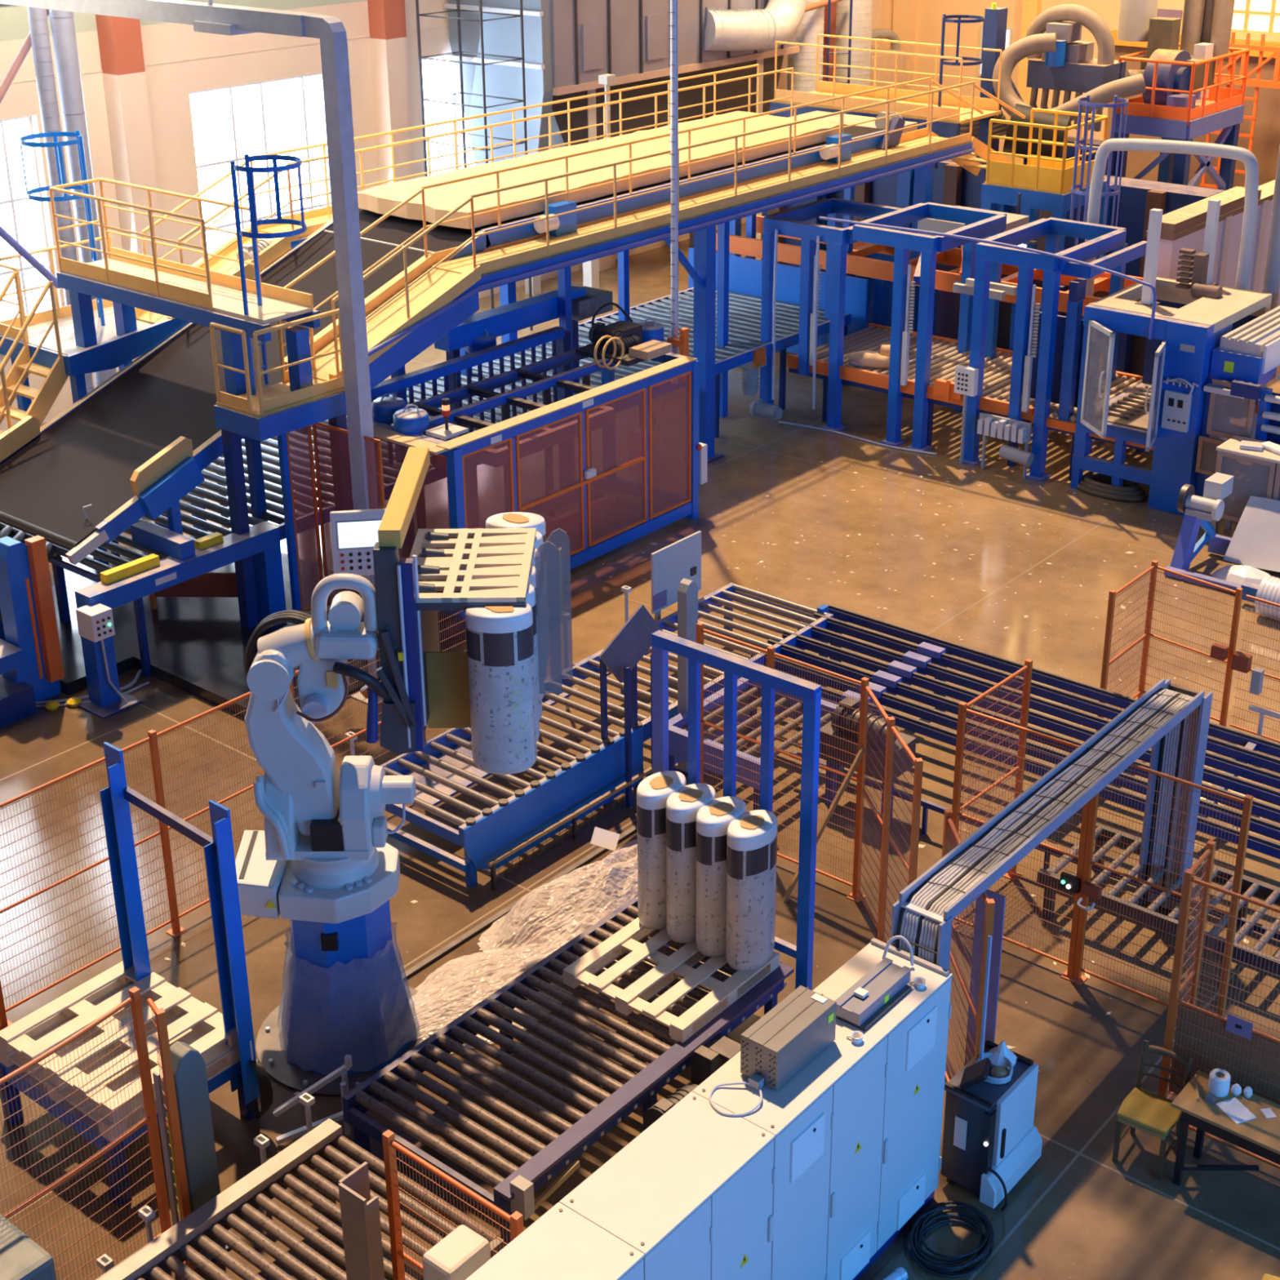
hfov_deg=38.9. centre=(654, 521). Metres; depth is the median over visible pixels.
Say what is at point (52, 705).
scrap
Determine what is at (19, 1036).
wooden pallet
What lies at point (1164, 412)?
machine
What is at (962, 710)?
fence panel
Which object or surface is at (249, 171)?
ladder
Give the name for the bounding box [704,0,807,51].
duct pipe
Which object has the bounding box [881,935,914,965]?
cable loop
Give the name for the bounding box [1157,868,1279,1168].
fence panel
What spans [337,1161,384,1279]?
column
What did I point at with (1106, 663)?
fence panel
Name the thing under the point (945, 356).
conveyor
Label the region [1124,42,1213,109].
fan
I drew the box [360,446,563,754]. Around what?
clamp gripper
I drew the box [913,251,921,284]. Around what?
beam
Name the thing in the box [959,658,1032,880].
fence panel
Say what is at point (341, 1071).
bracket
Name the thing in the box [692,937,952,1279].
tall cabinet
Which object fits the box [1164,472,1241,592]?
stand
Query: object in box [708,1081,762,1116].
cable loop
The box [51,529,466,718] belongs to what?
machine
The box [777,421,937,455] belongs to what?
pipe
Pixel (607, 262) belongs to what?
trim
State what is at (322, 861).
robot
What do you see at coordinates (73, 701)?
scrap
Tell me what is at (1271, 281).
pipe
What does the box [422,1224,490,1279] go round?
switch box
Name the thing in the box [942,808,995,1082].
fence panel
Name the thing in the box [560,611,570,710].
post
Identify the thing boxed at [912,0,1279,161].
wall
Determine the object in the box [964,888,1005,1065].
board
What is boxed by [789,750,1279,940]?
rail
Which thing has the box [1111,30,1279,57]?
trim
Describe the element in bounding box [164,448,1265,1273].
scraps
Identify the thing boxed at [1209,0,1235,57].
flue pipe
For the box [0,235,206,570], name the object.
landing
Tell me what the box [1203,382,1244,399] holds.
shelf
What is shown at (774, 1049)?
box
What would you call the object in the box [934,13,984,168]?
cage
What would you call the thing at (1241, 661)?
door lock
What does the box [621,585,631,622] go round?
post
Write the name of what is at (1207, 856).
fence panel
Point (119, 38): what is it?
column
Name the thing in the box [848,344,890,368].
wool offcut
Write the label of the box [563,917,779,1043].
wooden pallet
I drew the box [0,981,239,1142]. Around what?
wooden pallet
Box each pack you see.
[465,511,549,774]
[636,770,777,971]
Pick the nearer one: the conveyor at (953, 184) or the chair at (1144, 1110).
the chair at (1144, 1110)
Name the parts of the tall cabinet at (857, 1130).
door, plate, door handle, plate, door, door handle, edge strip, plate, door, plate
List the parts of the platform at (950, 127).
post, post, post, handrail, knee rail, post, post, knee rail, handrail, post, post, post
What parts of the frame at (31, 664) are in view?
arm, motor, orange rail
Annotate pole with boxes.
[666,0,688,383]
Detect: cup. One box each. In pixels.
[846,1031,863,1044]
[909,977,925,989]
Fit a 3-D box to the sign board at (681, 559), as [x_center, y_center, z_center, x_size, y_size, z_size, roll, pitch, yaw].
[0.256,0.974,22.494,0.101,1.551,0.952,17,27,36]
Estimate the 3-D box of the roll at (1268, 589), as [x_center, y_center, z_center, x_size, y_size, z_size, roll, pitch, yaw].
[8.319,1.070,23.498,1.566,0.525,0.529,19,29,39]
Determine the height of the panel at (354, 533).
2.383 m
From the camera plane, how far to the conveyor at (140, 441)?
24.04 m
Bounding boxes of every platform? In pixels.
[209,308,359,628]
[769,34,1002,271]
[980,107,1108,259]
[1113,43,1249,191]
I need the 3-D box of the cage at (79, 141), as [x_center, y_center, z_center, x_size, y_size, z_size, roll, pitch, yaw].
[-8.155,-4.013,25.025,0.858,2.640,0.874,17,27,36]
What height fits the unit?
0.961 m
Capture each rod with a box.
[0,8,48,103]
[0,226,60,288]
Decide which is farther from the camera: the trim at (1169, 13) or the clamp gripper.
the trim at (1169, 13)
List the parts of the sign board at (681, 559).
leg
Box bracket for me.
[272,1054,351,1145]
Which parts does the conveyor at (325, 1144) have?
rail, leg, rail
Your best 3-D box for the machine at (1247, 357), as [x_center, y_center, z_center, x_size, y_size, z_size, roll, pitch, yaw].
[10.270,-1.638,27.270,2.642,2.761,4.102,17,27,36]
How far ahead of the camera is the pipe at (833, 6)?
43.42 m
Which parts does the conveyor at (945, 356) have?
leg, leg, leg, leg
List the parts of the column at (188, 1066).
plate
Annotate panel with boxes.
[0,729,186,1012]
[0,980,12,1031]
[0,986,171,1279]
[146,998,197,1270]
[149,572,237,609]
[156,680,293,918]
[293,646,426,767]
[329,508,386,704]
[382,1129,523,1279]
[425,610,466,741]
[696,622,774,811]
[772,652,869,902]
[857,685,895,942]
[881,726,923,942]
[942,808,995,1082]
[950,701,1089,979]
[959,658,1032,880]
[1096,560,1158,731]
[1142,565,1243,726]
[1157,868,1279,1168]
[1166,840,1216,1099]
[1229,594,1279,742]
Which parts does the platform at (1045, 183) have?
post, post, knee rail, knee rail, handrail, post, post, post, post, knee rail, handrail, post, knee rail, post, handrail, post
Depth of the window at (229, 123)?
33.97 m
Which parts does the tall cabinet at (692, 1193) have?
door, door, door handle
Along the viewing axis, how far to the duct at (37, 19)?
26.77 m
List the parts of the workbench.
leg, leg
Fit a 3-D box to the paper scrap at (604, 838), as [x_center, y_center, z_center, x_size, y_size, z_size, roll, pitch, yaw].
[-0.503,3.199,18.242,0.287,0.198,0.147,2,22,5]
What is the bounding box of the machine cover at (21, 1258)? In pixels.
[0,1213,57,1279]
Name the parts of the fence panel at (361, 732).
rail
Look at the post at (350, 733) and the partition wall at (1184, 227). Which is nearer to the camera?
the post at (350, 733)
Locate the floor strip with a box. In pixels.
[401,823,637,981]
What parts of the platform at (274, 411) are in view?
post, handrail, knee rail, leg, post, post, post, handrail, knee rail, post, post, leg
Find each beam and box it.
[434,285,613,425]
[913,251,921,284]
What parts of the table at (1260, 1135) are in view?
leg, leg, foot rail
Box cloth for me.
[1261,440,1279,454]
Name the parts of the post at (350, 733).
rod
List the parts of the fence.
post, tinted panel, tinted panel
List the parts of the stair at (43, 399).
post, handrail, knee rail, post, handrail, knee rail, post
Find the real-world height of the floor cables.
0.065 m
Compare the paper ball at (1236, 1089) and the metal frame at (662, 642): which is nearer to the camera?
the paper ball at (1236, 1089)
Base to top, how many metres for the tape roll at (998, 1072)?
0.060 m
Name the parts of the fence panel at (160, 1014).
rail, foot plate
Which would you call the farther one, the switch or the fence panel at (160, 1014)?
the switch
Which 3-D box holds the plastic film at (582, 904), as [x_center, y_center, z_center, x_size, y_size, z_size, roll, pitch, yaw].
[-0.445,3.519,17.484,2.708,0.496,1.447,-21,29,-41]
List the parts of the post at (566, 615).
rod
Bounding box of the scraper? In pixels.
[1239,440,1263,451]
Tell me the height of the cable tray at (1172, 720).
2.471 m
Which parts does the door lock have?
arm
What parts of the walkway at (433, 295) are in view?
post, handrail, knee rail, handrail, knee rail, post, post, post, post, post, post, post, post, post, post, handrail, knee rail, post, post, foot plate, handrail, knee rail, post, post, post, post, post, post, post, post, post, post, post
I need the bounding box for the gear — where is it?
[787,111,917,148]
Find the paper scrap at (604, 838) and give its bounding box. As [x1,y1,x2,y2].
[590,826,619,851]
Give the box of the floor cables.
[35,669,149,706]
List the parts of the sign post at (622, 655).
leg, leg, plate, leg, leg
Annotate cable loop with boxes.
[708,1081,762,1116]
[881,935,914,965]
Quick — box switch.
[696,444,702,450]
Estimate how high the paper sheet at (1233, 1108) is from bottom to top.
0.007 m
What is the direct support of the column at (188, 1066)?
on the floor
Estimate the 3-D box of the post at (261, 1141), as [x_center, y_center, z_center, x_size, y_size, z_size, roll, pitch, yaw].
[-2.956,4.952,13.732,0.101,0.674,0.071,17,27,36]
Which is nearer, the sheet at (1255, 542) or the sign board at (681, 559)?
the sign board at (681, 559)
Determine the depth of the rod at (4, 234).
24.97 m
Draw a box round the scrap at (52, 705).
[44,700,59,711]
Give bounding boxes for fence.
[277,422,385,612]
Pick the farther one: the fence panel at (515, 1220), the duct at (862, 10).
the duct at (862, 10)
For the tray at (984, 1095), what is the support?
on the unit
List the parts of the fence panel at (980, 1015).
fence post, rail, rail, rail, fence post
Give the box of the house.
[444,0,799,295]
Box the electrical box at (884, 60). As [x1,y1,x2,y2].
[869,48,906,89]
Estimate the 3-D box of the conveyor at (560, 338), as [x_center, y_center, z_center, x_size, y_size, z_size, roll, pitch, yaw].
[-2.636,-1.096,26.198,0.161,2.690,4.161,17,27,36]
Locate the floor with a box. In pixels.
[0,222,1279,1279]
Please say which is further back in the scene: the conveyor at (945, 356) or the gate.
the conveyor at (945, 356)
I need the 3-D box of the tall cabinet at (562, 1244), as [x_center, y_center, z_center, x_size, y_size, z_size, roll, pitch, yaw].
[-0.727,5.376,10.737,0.701,2.078,1.322,17,27,36]
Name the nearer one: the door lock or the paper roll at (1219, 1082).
the paper roll at (1219, 1082)
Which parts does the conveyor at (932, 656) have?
leg, leg, rail, chain, rail, chain, rail, chain, rail, chain, rail, chain, rail, chain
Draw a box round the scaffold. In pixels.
[415,0,533,330]
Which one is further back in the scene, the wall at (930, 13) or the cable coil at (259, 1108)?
the wall at (930, 13)
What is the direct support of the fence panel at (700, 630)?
on the floor
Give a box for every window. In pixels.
[0,115,52,321]
[189,73,331,253]
[422,53,475,176]
[977,25,1013,75]
[1231,0,1279,34]
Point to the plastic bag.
(1002, 1051)
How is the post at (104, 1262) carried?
on the floor
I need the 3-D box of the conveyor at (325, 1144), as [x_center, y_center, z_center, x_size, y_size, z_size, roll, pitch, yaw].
[-2.838,5.572,12.138,1.852,0.701,3.406,17,27,36]
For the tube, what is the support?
on the floor
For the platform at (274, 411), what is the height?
4.186 m
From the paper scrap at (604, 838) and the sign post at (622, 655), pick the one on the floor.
the sign post at (622, 655)
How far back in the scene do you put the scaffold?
35.11 m
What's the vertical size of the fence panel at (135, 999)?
2.260 m
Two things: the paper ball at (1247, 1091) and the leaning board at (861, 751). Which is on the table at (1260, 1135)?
the paper ball at (1247, 1091)
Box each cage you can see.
[19,129,105,325]
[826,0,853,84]
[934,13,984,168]
[1069,94,1128,257]
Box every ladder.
[230,154,306,395]
[1200,31,1279,189]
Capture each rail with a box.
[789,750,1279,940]
[952,278,1017,300]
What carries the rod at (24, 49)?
attached to the duct at (62, 22)
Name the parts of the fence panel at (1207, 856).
rail, rail, rail, fence post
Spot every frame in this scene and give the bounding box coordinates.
[0,535,64,728]
[74,520,286,719]
[651,630,821,990]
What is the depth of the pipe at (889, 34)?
47.46 m
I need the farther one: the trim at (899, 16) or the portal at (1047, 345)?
the trim at (899, 16)
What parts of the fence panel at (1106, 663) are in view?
fence post, rail, rail, rail, fence post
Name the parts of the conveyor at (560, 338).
post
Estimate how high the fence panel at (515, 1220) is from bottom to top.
2.060 m
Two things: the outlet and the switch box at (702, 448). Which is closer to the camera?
the switch box at (702, 448)
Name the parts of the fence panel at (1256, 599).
rail, rail, rail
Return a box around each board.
[650,530,701,622]
[783,745,865,902]
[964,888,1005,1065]
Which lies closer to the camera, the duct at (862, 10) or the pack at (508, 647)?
the pack at (508, 647)
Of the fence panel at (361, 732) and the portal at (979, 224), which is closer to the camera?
the fence panel at (361, 732)
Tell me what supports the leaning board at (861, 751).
on the floor
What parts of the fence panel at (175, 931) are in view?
rail, rail, rail, fence post, foot plate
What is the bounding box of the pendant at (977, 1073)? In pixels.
[960,1052,1013,1089]
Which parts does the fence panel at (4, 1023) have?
fence post, foot plate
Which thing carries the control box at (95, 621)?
attached to the frame at (188, 558)
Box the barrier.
[487,766,652,890]
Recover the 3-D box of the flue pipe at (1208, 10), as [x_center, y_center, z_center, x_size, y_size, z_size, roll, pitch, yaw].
[11.607,-11.892,37.141,0.412,4.502,0.392,17,27,36]
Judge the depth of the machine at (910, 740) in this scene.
18.84 m
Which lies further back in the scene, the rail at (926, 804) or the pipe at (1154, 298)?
the pipe at (1154, 298)
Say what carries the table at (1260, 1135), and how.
on the floor
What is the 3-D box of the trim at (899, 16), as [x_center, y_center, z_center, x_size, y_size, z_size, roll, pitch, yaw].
[6.548,-14.914,48.190,0.802,12.001,0.502,17,27,36]
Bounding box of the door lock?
[1209,643,1279,736]
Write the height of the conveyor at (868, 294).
2.752 m
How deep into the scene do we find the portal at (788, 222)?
30.77 m
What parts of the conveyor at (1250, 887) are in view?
leg, leg, rail, leg, leg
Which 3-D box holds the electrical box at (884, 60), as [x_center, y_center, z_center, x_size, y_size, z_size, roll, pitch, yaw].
[5.555,-11.210,47.146,1.003,1.901,2.003,17,27,36]
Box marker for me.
[1195,1084,1199,1101]
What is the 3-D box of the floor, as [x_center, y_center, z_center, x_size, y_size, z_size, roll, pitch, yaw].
[6.620,1.946,22.322,39.202,0.201,47.302,17,27,36]
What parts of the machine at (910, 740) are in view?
leg, drive motor, leg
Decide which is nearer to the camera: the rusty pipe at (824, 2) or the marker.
the marker
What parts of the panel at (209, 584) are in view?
leg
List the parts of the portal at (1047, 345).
foot plate, post, post, piston rod, cable chain, foot plate, post, post, motor, post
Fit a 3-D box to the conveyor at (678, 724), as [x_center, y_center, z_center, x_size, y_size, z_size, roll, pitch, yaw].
[1.090,2.489,19.688,1.402,0.801,1.602,17,27,36]
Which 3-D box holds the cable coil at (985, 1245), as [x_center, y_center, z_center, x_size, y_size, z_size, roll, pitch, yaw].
[2.191,5.329,13.475,0.663,0.104,0.775,17,27,36]
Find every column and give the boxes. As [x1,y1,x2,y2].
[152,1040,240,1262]
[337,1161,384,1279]
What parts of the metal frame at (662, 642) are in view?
post, post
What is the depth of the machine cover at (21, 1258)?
11.82 m
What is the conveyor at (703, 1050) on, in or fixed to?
on the floor
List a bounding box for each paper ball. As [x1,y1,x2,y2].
[1231,1083,1241,1095]
[1243,1085,1252,1097]
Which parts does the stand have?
leg, motor, rail, frame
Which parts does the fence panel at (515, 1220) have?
fence post, rail, rail, fence post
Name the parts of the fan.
casing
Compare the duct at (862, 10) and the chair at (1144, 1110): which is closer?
the chair at (1144, 1110)
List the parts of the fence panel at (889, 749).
rail, rail, rail, fence post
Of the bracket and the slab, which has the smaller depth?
the bracket
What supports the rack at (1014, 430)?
on the floor
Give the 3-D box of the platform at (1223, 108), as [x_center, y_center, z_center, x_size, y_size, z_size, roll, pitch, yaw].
[10.957,-7.297,38.294,1.674,5.116,2.793,17,27,36]
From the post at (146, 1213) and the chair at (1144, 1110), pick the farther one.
the chair at (1144, 1110)
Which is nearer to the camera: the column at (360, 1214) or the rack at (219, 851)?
the column at (360, 1214)
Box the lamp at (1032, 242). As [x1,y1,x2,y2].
[1016,193,1037,247]
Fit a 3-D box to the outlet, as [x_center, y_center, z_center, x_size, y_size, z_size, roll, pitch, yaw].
[11.322,-9.329,37.521,0.250,1.100,0.400,17,27,36]
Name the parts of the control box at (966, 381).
post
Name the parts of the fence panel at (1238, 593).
rail, rail, rail, fence post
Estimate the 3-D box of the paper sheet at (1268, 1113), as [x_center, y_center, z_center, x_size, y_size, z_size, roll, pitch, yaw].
[4.638,4.475,13.693,0.082,0.005,0.102,-4,22,-10]
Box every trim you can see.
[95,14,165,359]
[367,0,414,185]
[598,253,615,271]
[880,0,916,90]
[1014,0,1041,164]
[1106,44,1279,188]
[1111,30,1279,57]
[1156,8,1182,18]
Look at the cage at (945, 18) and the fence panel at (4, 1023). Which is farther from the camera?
the cage at (945, 18)
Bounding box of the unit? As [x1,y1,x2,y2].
[940,1040,1042,1211]
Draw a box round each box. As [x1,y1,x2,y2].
[75,602,115,642]
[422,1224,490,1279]
[696,442,707,484]
[740,985,836,1091]
[835,957,911,1031]
[954,364,978,463]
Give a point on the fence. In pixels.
(283, 444)
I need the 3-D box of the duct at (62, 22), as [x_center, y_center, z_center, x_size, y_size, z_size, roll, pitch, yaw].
[-8.720,-4.787,27.709,0.357,8.500,0.357,-11,24,-26]
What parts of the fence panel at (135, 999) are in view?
rail, rail, fence post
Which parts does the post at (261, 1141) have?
rod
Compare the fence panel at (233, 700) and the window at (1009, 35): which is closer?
the fence panel at (233, 700)
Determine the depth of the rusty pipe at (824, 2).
41.60 m
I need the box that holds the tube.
[882,1266,907,1279]
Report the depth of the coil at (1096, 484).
27.80 m
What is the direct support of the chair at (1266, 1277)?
on the floor
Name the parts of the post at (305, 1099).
rod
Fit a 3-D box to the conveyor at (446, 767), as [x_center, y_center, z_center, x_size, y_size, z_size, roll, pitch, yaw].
[-0.430,2.206,20.492,1.610,0.750,6.433,17,27,36]
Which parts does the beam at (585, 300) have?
leg, leg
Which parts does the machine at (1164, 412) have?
leg, post, glazed door, pull handle, leg, sill, leg, pull handle, glazed door, label plate, roof frame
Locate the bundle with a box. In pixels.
[1211,564,1271,584]
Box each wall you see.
[0,0,881,430]
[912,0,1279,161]
[1145,179,1279,306]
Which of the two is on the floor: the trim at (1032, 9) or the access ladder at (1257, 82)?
the access ladder at (1257, 82)
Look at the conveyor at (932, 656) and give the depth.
20.12 m
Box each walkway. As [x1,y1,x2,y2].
[134,63,793,483]
[284,76,974,463]
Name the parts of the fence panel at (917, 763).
rail, rail, fence post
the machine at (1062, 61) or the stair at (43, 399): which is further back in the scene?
the machine at (1062, 61)
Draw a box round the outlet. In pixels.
[1192,42,1213,99]
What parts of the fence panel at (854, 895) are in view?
rail, rail, rail, foot plate, fence post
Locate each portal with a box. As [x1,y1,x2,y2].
[737,197,909,431]
[852,202,1007,451]
[956,217,1146,481]
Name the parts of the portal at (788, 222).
drive motor, drive motor, post, post, piston rod, cable chain, post, foot plate, post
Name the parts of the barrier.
leg, leg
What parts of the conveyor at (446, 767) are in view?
leg, panel, rail, rail, leg, leg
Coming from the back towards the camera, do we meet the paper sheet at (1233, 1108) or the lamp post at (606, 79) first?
the lamp post at (606, 79)
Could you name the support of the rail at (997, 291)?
attached to the portal at (1047, 345)
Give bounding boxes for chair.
[1111,1040,1193,1180]
[1262,1273,1279,1279]
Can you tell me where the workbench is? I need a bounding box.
[1210,435,1279,533]
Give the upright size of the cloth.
0.071 m
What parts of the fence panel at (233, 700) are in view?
rail, rail, rail, fence post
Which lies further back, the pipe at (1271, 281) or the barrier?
the pipe at (1271, 281)
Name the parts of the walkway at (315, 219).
post, post, handrail, post, knee rail, handrail, post, knee rail, post, post, post, post, post, post, post, post, post, post, knee rail, handrail, post, handrail, knee rail, post, post, post, post, post, post, post, post, post, post, post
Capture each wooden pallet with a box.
[0,961,238,1124]
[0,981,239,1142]
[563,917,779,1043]
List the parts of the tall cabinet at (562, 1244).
door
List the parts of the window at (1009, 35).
pane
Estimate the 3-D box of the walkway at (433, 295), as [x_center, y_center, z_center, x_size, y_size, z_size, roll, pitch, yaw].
[0.576,-3.541,28.939,1.094,5.171,15.719,17,27,36]
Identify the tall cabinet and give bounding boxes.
[465,1202,644,1279]
[559,1091,775,1279]
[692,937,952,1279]
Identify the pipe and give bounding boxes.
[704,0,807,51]
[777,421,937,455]
[804,0,843,12]
[818,216,1156,339]
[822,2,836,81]
[871,28,900,50]
[1084,137,1258,445]
[1179,0,1204,55]
[1200,0,1214,43]
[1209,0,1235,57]
[1244,145,1279,439]
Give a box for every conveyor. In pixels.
[0,115,885,564]
[0,287,851,677]
[95,1118,504,1279]
[342,897,793,1246]
[370,326,573,487]
[379,582,833,887]
[668,677,844,810]
[688,215,1247,417]
[750,604,1279,859]
[761,159,1224,277]
[786,322,1259,480]
[1036,822,1279,976]
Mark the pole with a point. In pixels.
(682, 342)
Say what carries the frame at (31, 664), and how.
on the floor
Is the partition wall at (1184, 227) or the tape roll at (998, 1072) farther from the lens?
the partition wall at (1184, 227)
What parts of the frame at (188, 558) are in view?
leg, foot plate, label plate, leg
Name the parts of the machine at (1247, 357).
post, brown door, brown door, post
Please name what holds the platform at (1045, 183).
on the floor
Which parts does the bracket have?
leg, leg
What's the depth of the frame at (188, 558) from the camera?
21.95 m
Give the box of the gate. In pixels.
[1059,763,1253,1016]
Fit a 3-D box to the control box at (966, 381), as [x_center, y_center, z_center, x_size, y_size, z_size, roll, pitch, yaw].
[4.952,-1.689,29.020,0.362,1.621,0.136,17,27,36]
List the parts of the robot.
arm, forearm motor, floor plate, motor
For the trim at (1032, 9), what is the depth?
46.69 m
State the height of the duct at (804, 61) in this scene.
9.500 m
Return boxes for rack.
[0,742,260,1206]
[977,412,1034,479]
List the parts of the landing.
handrail, knee rail, leg, post, knee rail, post, handrail, leg, post, leg, leg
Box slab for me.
[357,111,839,229]
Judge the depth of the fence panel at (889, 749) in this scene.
16.76 m
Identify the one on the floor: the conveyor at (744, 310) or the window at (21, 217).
the conveyor at (744, 310)
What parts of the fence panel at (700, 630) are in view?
fence post, rail, rail, fence post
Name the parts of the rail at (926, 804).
leg, leg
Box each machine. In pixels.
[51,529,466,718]
[346,302,699,619]
[819,697,915,826]
[960,0,1216,176]
[1070,199,1271,515]
[1194,306,1279,501]
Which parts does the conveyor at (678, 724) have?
leg, leg, leg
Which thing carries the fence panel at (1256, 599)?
on the floor
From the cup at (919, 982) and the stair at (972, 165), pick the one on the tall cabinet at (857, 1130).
the cup at (919, 982)
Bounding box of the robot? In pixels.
[235,573,435,1097]
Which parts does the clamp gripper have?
foot plate, guide rail, cylinder rod, panel, plate, clamp plate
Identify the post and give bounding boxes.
[96,1253,114,1273]
[137,1204,155,1243]
[253,1133,270,1164]
[298,1092,316,1172]
[345,731,357,755]
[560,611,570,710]
[598,73,615,137]
[598,604,662,808]
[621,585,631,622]
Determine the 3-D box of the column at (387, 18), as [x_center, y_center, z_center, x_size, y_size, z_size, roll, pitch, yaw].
[-5.193,-9.650,35.141,0.452,12.001,0.552,17,27,36]
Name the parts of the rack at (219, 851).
leg, leg, leg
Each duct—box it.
[0,0,378,622]
[26,6,93,393]
[48,8,116,386]
[786,0,824,92]
[835,0,873,85]
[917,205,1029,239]
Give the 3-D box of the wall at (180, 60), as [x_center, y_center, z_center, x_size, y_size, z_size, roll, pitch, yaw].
[-8.608,-9.264,31.517,0.422,14.001,47.702,17,27,36]
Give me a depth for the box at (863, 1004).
12.75 m
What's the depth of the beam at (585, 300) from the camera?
27.25 m
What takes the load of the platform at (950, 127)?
on the floor
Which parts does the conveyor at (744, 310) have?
leg, leg, leg, rail, leg, leg, rail, leg, leg, leg, leg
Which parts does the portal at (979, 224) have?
foot plate, post, piston rod, cable chain, foot plate, post, post, post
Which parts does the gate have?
foot plate, fence post, pull handle, rail, rail, rail, fence post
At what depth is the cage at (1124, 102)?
32.05 m
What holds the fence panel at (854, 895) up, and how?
on the floor
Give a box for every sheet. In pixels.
[1215,1097,1256,1124]
[1222,495,1279,572]
[1260,1107,1276,1118]
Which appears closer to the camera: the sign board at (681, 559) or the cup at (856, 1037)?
the cup at (856, 1037)
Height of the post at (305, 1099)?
0.774 m
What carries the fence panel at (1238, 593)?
on the floor
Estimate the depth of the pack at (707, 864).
15.34 m
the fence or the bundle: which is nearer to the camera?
the fence
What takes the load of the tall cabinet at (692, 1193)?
on the floor
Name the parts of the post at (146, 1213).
rod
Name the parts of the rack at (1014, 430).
leg, plate, air tank, leg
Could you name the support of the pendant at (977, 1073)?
on the unit
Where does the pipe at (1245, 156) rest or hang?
on the floor
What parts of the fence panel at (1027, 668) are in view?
rail, rail, foot plate, fence post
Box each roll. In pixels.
[991,1066,1009,1078]
[1208,1068,1231,1097]
[1240,575,1279,620]
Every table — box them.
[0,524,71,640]
[1170,1070,1279,1185]
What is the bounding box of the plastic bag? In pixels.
[988,1040,1017,1069]
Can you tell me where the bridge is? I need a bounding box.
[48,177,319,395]
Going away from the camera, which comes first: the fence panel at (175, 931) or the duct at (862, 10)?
the fence panel at (175, 931)
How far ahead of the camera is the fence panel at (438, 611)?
19.36 m
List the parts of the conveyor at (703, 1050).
leg, rail, leg, leg, rail, leg, drive motor, leg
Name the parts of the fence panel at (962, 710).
fence post, rail, rail, rail, foot plate, fence post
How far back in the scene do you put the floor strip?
17.35 m
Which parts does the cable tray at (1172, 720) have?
rail, rail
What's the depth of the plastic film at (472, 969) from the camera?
16.30 m
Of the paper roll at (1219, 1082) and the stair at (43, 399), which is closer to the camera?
the paper roll at (1219, 1082)
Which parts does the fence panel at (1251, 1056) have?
fence post, rail, rail, rail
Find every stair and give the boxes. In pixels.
[0,271,69,435]
[928,79,1025,176]
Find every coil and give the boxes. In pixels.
[248,1060,273,1119]
[903,1200,994,1278]
[1076,471,1147,502]
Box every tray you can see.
[889,678,1213,969]
[944,1045,1029,1111]
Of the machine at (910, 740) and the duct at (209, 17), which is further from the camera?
the duct at (209, 17)
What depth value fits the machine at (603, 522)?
25.37 m
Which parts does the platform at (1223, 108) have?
leg, handrail, post, handrail, leg, knee rail, leg, post, post, post, handrail, post, knee rail, handrail, leg, knee rail, post, post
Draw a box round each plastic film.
[408,915,655,1053]
[477,839,637,969]
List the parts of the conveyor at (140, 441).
sensor rod, support leg, frame, drive motor, support leg, support leg, support leg, support leg, gear motor, support leg, support leg, support leg, support leg, gear motor, support leg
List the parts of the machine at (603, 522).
post, post, beacon stem, beacon plate, post, post, tinted door, post, rail, frame, frame, frame, label plate, post, tinted door, frame, post, drive motor, post, tinted door, drive motor, tinted door, post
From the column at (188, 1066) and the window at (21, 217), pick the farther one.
the window at (21, 217)
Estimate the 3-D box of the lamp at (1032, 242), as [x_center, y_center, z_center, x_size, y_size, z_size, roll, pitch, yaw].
[6.587,-5.484,32.938,0.801,0.966,0.164,17,27,36]
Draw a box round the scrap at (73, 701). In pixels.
[66,697,81,706]
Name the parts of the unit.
data plate, panel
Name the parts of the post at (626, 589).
rod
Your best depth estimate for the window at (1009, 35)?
47.18 m
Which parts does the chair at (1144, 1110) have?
leg, leg, seat, leg, leg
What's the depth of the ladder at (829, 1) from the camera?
37.99 m
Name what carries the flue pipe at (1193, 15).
attached to the machine at (1062, 61)

